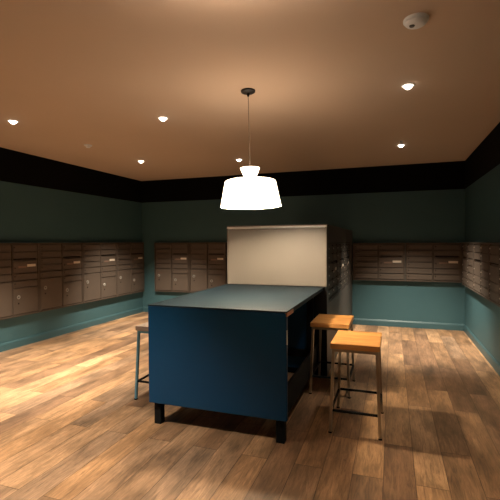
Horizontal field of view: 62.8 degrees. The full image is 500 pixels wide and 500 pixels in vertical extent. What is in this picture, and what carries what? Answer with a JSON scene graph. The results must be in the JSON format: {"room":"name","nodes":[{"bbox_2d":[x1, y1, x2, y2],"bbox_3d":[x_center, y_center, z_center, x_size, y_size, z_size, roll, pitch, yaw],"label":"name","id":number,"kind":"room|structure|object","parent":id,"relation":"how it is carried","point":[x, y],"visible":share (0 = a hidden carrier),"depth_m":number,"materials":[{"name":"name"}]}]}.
{"room":"mail room","nodes":[
{"label":"mail room","id":0,"kind":"room"},
{"bbox_2d":[0,181,142,343],"bbox_3d":[-3.769,0.025,3.914,0.120,2.643,9.553,0,1,19],"label":"wall","id":1,"kind":"structure","parent":0,"point":[28,214],"depth_m":6.29,"materials":[{"name":"teal paint"}]},
{"bbox_2d":[0,243,39,319],"bbox_3d":[-3.150,0.400,5.402,0.067,0.985,0.859,0,1,19],"label":"mailbox","id":2,"kind":"object","parent":1,"relation":"attached to","point":[19,262],"visible":1,"depth_m":5.49,"materials":[{"name":"brown metal"}]},
{"bbox_2d":[39,243,82,311],"bbox_3d":[-2.866,0.383,6.219,0.067,0.985,0.859,0,1,19],"label":"mailbox","id":3,"kind":"object","parent":1,"relation":"attached to","point":[60,264],"visible":1,"depth_m":6.17,"materials":[{"name":"brown metal"}]},
{"bbox_2d":[0,147,141,202],"bbox_3d":[-3.715,-1.080,3.872,0.006,0.433,9.313,0,1,19],"label":"trim","id":4,"kind":"structure","parent":1,"relation":"attached to","point":[15,166],"depth_m":6.30,"materials":[{"name":"black paint"}]},
{"bbox_2d":[0,307,142,351],"bbox_3d":[-3.698,1.294,3.916,0.016,0.103,9.313,0,1,19],"label":"baseboard","id":5,"kind":"structure","parent":1,"relation":"attached to","point":[6,346],"depth_m":6.29,"materials":[{"name":"teal paint"}]},
{"bbox_2d":[82,243,116,303],"bbox_3d":[-2.582,0.366,7.036,0.067,0.985,0.859,0,1,19],"label":"mailbox","id":6,"kind":"object","parent":1,"relation":"attached to","point":[99,259],"visible":1,"depth_m":6.99,"materials":[{"name":"brown metal"}]},
{"bbox_2d":[117,242,143,296],"bbox_3d":[-2.297,0.349,7.852,0.067,0.985,0.859,0,1,19],"label":"mailbox","id":7,"kind":"object","parent":1,"relation":"attached to","point":[130,255],"visible":1,"depth_m":7.82,"materials":[{"name":"brown metal"}]},
{"bbox_2d":[0,0,499,180],"bbox_3d":[-0.958,-1.343,2.907,6.089,0.100,9.553,0,1,19],"label":"ceiling","id":8,"kind":"structure","parent":0,"point":[327,77],"depth_m":3.17,"materials":[{"name":"paint"}]},
{"bbox_2d":[7,119,18,123],"bbox_3d":[-2.405,-1.294,4.158,0.108,0.030,0.108,0,1,19],"label":"recessed light","id":9,"kind":"object","parent":8,"relation":"in","point":[11,121],"visible":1,"depth_m":4.14,"materials":[{"name":"white plastic"}]},
{"bbox_2d":[157,116,167,120],"bbox_3d":[-0.867,-1.301,4.084,0.108,0.030,0.108,0,1,19],"label":"recessed light","id":10,"kind":"object","parent":8,"relation":"in","point":[162,118],"visible":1,"depth_m":4.06,"materials":[{"name":"white plastic"}]},
{"bbox_2d":[221,88,280,208],"bbox_3d":[-0.004,-0.832,3.362,0.500,0.951,0.500,-1,1,19],"label":"pendant lamp","id":11,"kind":"object","parent":8,"relation":"hanging from","point":[249,191],"visible":1,"depth_m":3.19,"materials":[{"name":"white"}]},
{"bbox_2d":[401,83,414,89],"bbox_3d":[1.260,-1.297,3.267,0.108,0.030,0.108,0,1,19],"label":"recessed light","id":12,"kind":"object","parent":8,"relation":"in","point":[407,86],"visible":1,"depth_m":3.25,"materials":[{"name":"white plastic"}]},
{"bbox_2d":[403,12,428,29],"bbox_3d":[0.928,-1.269,2.291,0.136,0.045,0.136,0,1,-1],"label":"smoke detector","id":13,"kind":"object","parent":8,"relation":"attached to","point":[418,20],"visible":1,"depth_m":2.26,"materials":[{"name":"white plastic"}]},
{"bbox_2d":[0,312,499,499],"bbox_3d":[-0.943,1.399,2.959,6.089,0.100,9.553,0,1,19],"label":"floor","id":14,"kind":"structure","parent":0,"point":[73,427],"depth_m":3.02,"materials":[{"name":"brown wood"}]},
{"bbox_2d":[134,322,148,399],"bbox_3d":[-0.777,1.002,3.824,0.376,0.660,0.501,0,1,19],"label":"bar stool","id":15,"kind":"object","parent":14,"relation":"on","point":[142,328],"visible":0.23,"depth_m":3.65,"materials":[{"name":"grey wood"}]},
{"bbox_2d":[148,284,322,443],"bbox_3d":[-0.006,0.866,3.698,1.095,0.928,1.565,0,1,19],"label":"table","id":16,"kind":"object","parent":14,"relation":"on","point":[227,348],"visible":0.98,"depth_m":3.00,"materials":[{"name":"blue laminate"}]},
{"bbox_2d":[227,224,351,375],"bbox_3d":[0.738,0.495,5.775,1.113,1.583,2.851,0,1,19],"label":"partition wall","id":17,"kind":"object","parent":14,"relation":"on","point":[267,255],"visible":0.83,"depth_m":4.43,"materials":[{"name":"grey paint"}]},
{"bbox_2d":[329,243,336,300],"bbox_3d":[0.935,0.235,4.747,0.066,0.635,0.744,0,1,19],"label":"mailbox","id":18,"kind":"object","parent":17,"relation":"attached to","point":[332,246],"visible":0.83,"depth_m":4.73,"materials":[{"name":"brown metal"}]},
{"bbox_2d":[337,243,343,293],"bbox_3d":[1.182,0.220,5.455,0.066,0.635,0.744,0,1,19],"label":"mailbox","id":19,"kind":"object","parent":17,"relation":"attached to","point":[340,246],"visible":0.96,"depth_m":5.42,"materials":[{"name":"brown metal"}]},
{"bbox_2d":[344,242,348,286],"bbox_3d":[1.428,0.205,6.163,0.066,0.635,0.744,0,1,19],"label":"mailbox","id":20,"kind":"object","parent":17,"relation":"attached to","point":[346,245],"visible":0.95,"depth_m":6.13,"materials":[{"name":"brown metal"}]},
{"bbox_2d":[309,314,354,398],"bbox_3d":[0.799,0.991,3.942,0.376,0.660,0.501,0,1,19],"label":"bar stool","id":21,"kind":"object","parent":14,"relation":"on","point":[321,322],"visible":0.97,"depth_m":3.77,"materials":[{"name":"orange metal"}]},
{"bbox_2d":[328,330,383,440],"bbox_3d":[0.831,1.005,3.169,0.376,0.660,0.501,0,1,19],"label":"bar stool","id":22,"kind":"object","parent":14,"relation":"on","point":[360,342],"visible":1,"depth_m":3.00,"materials":[{"name":"brown wood"}]},
{"bbox_2d":[142,189,464,323],"bbox_3d":[0.600,-0.065,7.386,5.849,2.643,0.120,0,1,19],"label":"wall","id":23,"kind":"structure","parent":0,"point":[427,216],"depth_m":6.85,"materials":[{"name":"teal paint"}]},
{"bbox_2d":[154,243,188,292],"bbox_3d":[-1.527,0.338,8.034,0.764,0.965,0.067,0,1,19],"label":"mailbox","id":24,"kind":"object","parent":23,"relation":"attached to","point":[171,260],"visible":1,"depth_m":8.01,"materials":[{"name":"brown metal"}]},
{"bbox_2d":[189,242,226,292],"bbox_3d":[-0.800,0.339,7.781,0.764,0.965,0.067,0,1,19],"label":"mailbox","id":25,"kind":"object","parent":23,"relation":"attached to","point":[207,260],"visible":0.94,"depth_m":7.76,"materials":[{"name":"brown metal"}]},
{"bbox_2d":[142,161,464,202],"bbox_3d":[0.573,-1.169,7.306,5.837,0.433,0.006,0,1,19],"label":"trim","id":26,"kind":"structure","parent":23,"relation":"attached to","point":[439,175],"depth_m":6.99,"materials":[{"name":"black paint"}]},
{"bbox_2d":[143,307,463,330],"bbox_3d":[0.584,1.206,7.346,5.817,0.103,0.016,0,1,19],"label":"baseboard","id":27,"kind":"structure","parent":23,"relation":"attached to","point":[357,321],"depth_m":6.65,"materials":[{"name":"teal paint"}]},
{"bbox_2d":[353,243,404,280],"bbox_3d":[2.120,0.194,6.762,0.818,0.620,0.066,0,1,19],"label":"mailbox","id":28,"kind":"object","parent":23,"relation":"attached to","point":[371,261],"visible":1,"depth_m":6.73,"materials":[{"name":"brown wood"}]},
{"bbox_2d":[405,243,461,282],"bbox_3d":[2.898,0.195,6.491,0.818,0.620,0.066,0,1,19],"label":"mailbox","id":29,"kind":"object","parent":23,"relation":"attached to","point":[424,262],"visible":1,"depth_m":6.46,"materials":[{"name":"brown metal"}]},
{"bbox_2d":[465,164,499,363],"bbox_3d":[1.868,0.031,1.952,0.120,2.643,9.553,0,1,19],"label":"wall","id":30,"kind":"structure","parent":0,"point":[482,197],"depth_m":5.02,"materials":[{"name":"teal paint"}]},
{"bbox_2d":[462,242,472,290],"bbox_3d":[3.101,0.211,5.782,0.066,0.640,0.904,0,1,19],"label":"mailbox","id":31,"kind":"object","parent":30,"relation":"attached to","point":[467,247],"visible":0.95,"depth_m":5.78,"materials":[{"name":"brown metal"}]},
{"bbox_2d":[464,324,499,375],"bbox_3d":[1.811,1.301,1.998,0.016,0.103,9.313,0,1,19],"label":"baseboard","id":32,"kind":"structure","parent":30,"relation":"attached to","point":[496,366],"depth_m":4.99,"materials":[{"name":"teal paint"}]},
{"bbox_2d":[465,122,499,188],"bbox_3d":[1.803,-1.074,1.952,0.006,0.433,9.313,0,1,19],"label":"trim","id":33,"kind":"structure","parent":30,"relation":"attached to","point":[486,156],"depth_m":5.00,"materials":[{"name":"black paint"}]},
{"bbox_2d":[473,242,492,300],"bbox_3d":[2.802,0.229,4.923,0.066,0.640,0.904,0,1,19],"label":"mailbox","id":34,"kind":"object","parent":30,"relation":"attached to","point":[480,249],"visible":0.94,"depth_m":4.89,"materials":[{"name":"brown metal"}]},
{"bbox_2d":[489,243,499,306],"bbox_3d":[2.503,0.247,4.064,0.066,0.640,0.904,0,1,19],"label":"mailbox","id":35,"kind":"object","parent":30,"relation":"attached to","point":[494,248],"visible":1,"depth_m":4.26,"materials":[{"name":"brown metal"}]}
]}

